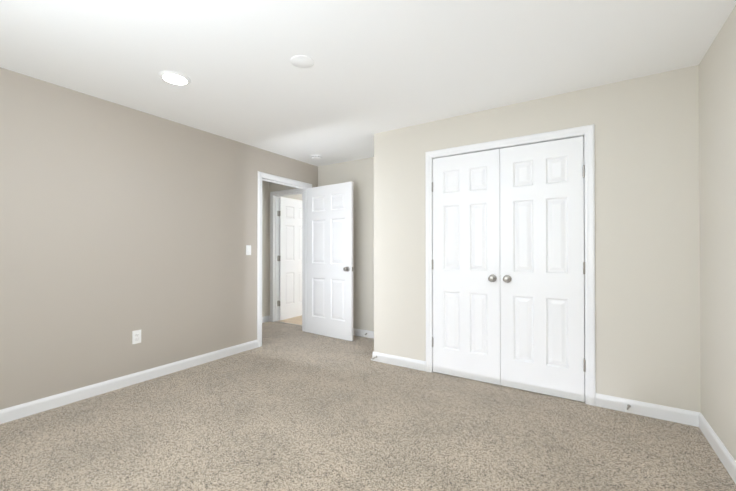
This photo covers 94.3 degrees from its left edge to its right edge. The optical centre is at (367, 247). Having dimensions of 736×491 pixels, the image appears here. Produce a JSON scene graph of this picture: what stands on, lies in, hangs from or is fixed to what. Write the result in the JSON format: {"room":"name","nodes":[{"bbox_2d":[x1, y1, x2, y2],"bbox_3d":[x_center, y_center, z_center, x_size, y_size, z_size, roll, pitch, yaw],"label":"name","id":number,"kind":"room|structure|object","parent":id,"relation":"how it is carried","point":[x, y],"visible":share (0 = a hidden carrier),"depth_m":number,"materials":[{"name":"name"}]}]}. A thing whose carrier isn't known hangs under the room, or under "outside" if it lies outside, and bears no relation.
{"room":"empty bedroom","nodes":[
{"label":"empty bedroom","id":0,"kind":"room"},
{"bbox_2d":[0,67,317,409],"bbox_3d":[-1.989,-0.011,3.173,0.110,2.400,4.490,0,0,32],"label":"wall","id":1,"kind":"structure","parent":0,"point":[119,224],"depth_m":2.85,"materials":[{"name":"beige paint"}]},
{"bbox_2d":[0,340,257,423],"bbox_3d":[-2.203,1.140,2.714,0.013,0.093,3.278,0,0,32],"label":"baseboard","id":2,"kind":"structure","parent":1,"relation":"attached to","point":[12,413],"depth_m":2.83,"materials":[{"name":"white paint"}]},
{"bbox_2d":[132,330,140,343],"bbox_3d":[-2.027,0.783,2.997,0.009,0.115,0.070,0,0,32],"label":"electrical outlet plate","id":3,"kind":"object","parent":1,"relation":"attached to","point":[136,336],"visible":1,"depth_m":2.99,"materials":[{"name":"white plastic"}]},
{"bbox_2d":[246,245,250,254],"bbox_3d":[-1.392,0.029,3.996,0.016,0.115,0.070,0,0,32],"label":"switch plate","id":4,"kind":"object","parent":1,"relation":"attached to","point":[248,249],"visible":1,"depth_m":3.99,"materials":[{"name":"white plastic"}]},
{"bbox_2d":[262,179,305,331],"bbox_3d":[-1.121,0.173,4.545,0.035,2.049,0.832,0,0,32],"label":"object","id":5,"kind":"object","parent":1,"relation":"attached to","point":[304,244],"visible":0.55,"depth_m":4.88,"materials":[{"name":"white paint"}]},
{"bbox_2d":[257,171,311,346],"bbox_3d":[-1.119,0.140,4.544,0.148,2.115,0.964,0,0,32],"label":"door frame","id":6,"kind":"structure","parent":1,"relation":"attached to","point":[261,175],"depth_m":4.14,"materials":[{"name":"white paint"}]},
{"bbox_2d":[306,182,353,340],"bbox_3d":[-0.542,0.174,4.612,0.856,2.032,0.170,0,0,36],"label":"door","id":7,"kind":"structure","parent":1,"relation":"in","point":[329,290],"depth_m":4.56,"materials":[{"name":"white paint"}]},
{"bbox_2d":[262,181,268,316],"bbox_3d":[-2.338,-0.002,4.584,0.110,2.400,2.480,0,0,32],"label":"wall","id":8,"kind":"structure","parent":0,"point":[265,248],"depth_m":5.54,"materials":[{"name":"beige paint"}]},
{"bbox_2d":[262,316,268,322],"bbox_3d":[-2.286,1.151,4.543,0.013,0.093,2.480,0,0,32],"label":"baseboard","id":9,"kind":"structure","parent":8,"relation":"attached to","point":[265,318],"depth_m":5.52,"materials":[{"name":"white paint"}]},
{"bbox_2d":[279,315,301,324],"bbox_3d":[-0.406,1.263,6.867,4.020,0.100,3.380,0,0,32],"label":"floor","id":10,"kind":"structure","parent":0,"point":[296,320],"depth_m":5.65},
{"bbox_2d":[269,157,373,330],"bbox_3d":[0.522,-0.004,4.304,5.240,2.400,0.110,0,0,32],"label":"wall","id":11,"kind":"structure","parent":0,"point":[359,174],"depth_m":4.63,"materials":[{"name":"beige paint"}]},
{"bbox_2d":[270,188,301,321],"bbox_3d":[-1.181,0.146,5.371,0.908,2.115,0.129,0,0,32],"label":"door frame","id":12,"kind":"structure","parent":11,"relation":"attached to","point":[289,191],"depth_m":5.55,"materials":[{"name":"white paint"}]},
{"bbox_2d":[274,321,301,325],"bbox_3d":[-1.184,1.200,5.360,0.776,0.006,0.040,0,0,32],"label":"trim","id":13,"kind":"structure","parent":11,"relation":"attached to","point":[288,323],"depth_m":5.39,"materials":[{"name":"beige wood"}]},
{"bbox_2d":[277,197,301,320],"bbox_3d":[-1.269,0.183,5.939,0.170,2.032,0.800,0,0,30],"label":"door","id":14,"kind":"structure","parent":11,"relation":"in","point":[289,259],"depth_m":5.82,"materials":[{"name":"white paint"}]},
{"bbox_2d":[353,328,373,338],"bbox_3d":[-0.136,1.152,4.641,1.440,0.093,0.013,0,0,32],"label":"baseboard","id":15,"kind":"structure","parent":11,"relation":"attached to","point":[360,332],"depth_m":4.59,"materials":[{"name":"white paint"}]},
{"bbox_2d":[0,321,735,490],"bbox_3d":[-0.699,1.234,2.371,5.240,0.100,4.530,0,0,32],"label":"floor carpet","id":16,"kind":"object","parent":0,"point":[286,407],"visible":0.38,"depth_m":2.14,"materials":[{"name":"beige carpet"}]},
{"bbox_2d":[0,0,735,199],"bbox_3d":[-0.449,-1.254,4.229,6.790,0.100,7.910,0,0,32],"label":"ceiling","id":17,"kind":"structure","parent":0,"point":[379,66],"depth_m":2.15,"materials":[{"name":"white paint"}]},
{"bbox_2d":[158,71,190,84],"bbox_3d":[-1.383,-1.210,2.447,0.204,0.010,0.204,0,0,32],"label":"recessed light","id":18,"kind":"object","parent":17,"relation":"in","point":[173,77],"visible":0.98,"depth_m":2.43,"materials":[{"name":"white plastic"}]},
{"bbox_2d":[291,55,313,67],"bbox_3d":[-0.429,-1.214,2.233,0.152,0.007,0.152,0,0,32],"label":"cover plate","id":19,"kind":"object","parent":17,"relation":"attached to","point":[301,61],"visible":1,"depth_m":2.22,"materials":[{"name":"white plastic"}]},
{"bbox_2d":[311,154,321,159],"bbox_3d":[-0.677,-1.184,4.474,0.140,0.037,0.140,0,0,32],"label":"smoke detector","id":20,"kind":"object","parent":17,"relation":"attached to","point":[316,157],"visible":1,"depth_m":4.43,"materials":[{"name":"white plastic"}]},
{"bbox_2d":[374,65,700,412],"bbox_3d":[1.161,-0.012,2.987,2.530,2.400,0.110,0,0,32],"label":"wall","id":21,"kind":"structure","parent":0,"point":[647,270],"depth_m":2.49,"materials":[{"name":"beige paint"}]},
{"bbox_2d":[372,352,425,370],"bbox_3d":[0.303,1.145,3.451,0.602,0.093,0.013,0,0,32],"label":"baseboard","id":22,"kind":"structure","parent":21,"relation":"attached to","point":[403,361],"depth_m":3.43,"materials":[{"name":"white paint"}]},
{"bbox_2d":[432,149,500,384],"bbox_3d":[0.865,0.165,3.088,0.618,2.032,0.102,0,0,32],"label":"closet door","id":23,"kind":"structure","parent":21,"relation":"in","point":[466,267],"depth_m":3.09,"materials":[{"name":"white paint"}]},
{"bbox_2d":[425,124,595,405],"bbox_3d":[1.165,0.154,2.984,1.268,2.068,0.110,0,0,32],"label":"door frame","id":24,"kind":"structure","parent":21,"relation":"attached to","point":[481,151],"depth_m":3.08,"materials":[{"name":"white paint"}]},
{"bbox_2d":[500,136,585,401],"bbox_3d":[1.388,0.163,2.756,0.618,2.032,0.102,0,0,32],"label":"closet door","id":25,"kind":"structure","parent":21,"relation":"in","point":[542,267],"depth_m":2.76,"materials":[{"name":"white paint"}]},
{"bbox_2d":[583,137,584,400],"bbox_3d":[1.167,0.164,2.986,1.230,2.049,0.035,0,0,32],"label":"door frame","id":26,"kind":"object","parent":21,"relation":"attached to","point":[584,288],"visible":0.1,"depth_m":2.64,"materials":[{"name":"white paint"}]},
{"bbox_2d":[596,393,699,426],"bbox_3d":[1.952,1.138,2.406,0.579,0.093,0.013,0,0,32],"label":"baseboard","id":27,"kind":"structure","parent":21,"relation":"attached to","point":[678,415],"depth_m":2.39,"materials":[{"name":"white paint"}]},
{"bbox_2d":[699,5,735,460],"bbox_3d":[1.457,-0.025,0.989,0.110,2.400,4.490,0,0,32],"label":"wall","id":28,"kind":"structure","parent":0,"point":[717,126],"depth_m":1.94,"materials":[{"name":"beige paint"}]},
{"bbox_2d":[699,413,735,483],"bbox_3d":[1.228,1.127,0.735,0.013,0.093,3.610,0,0,32],"label":"baseboard","id":29,"kind":"structure","parent":28,"relation":"attached to","point":[726,458],"depth_m":1.92,"materials":[{"name":"white paint"}]}
]}

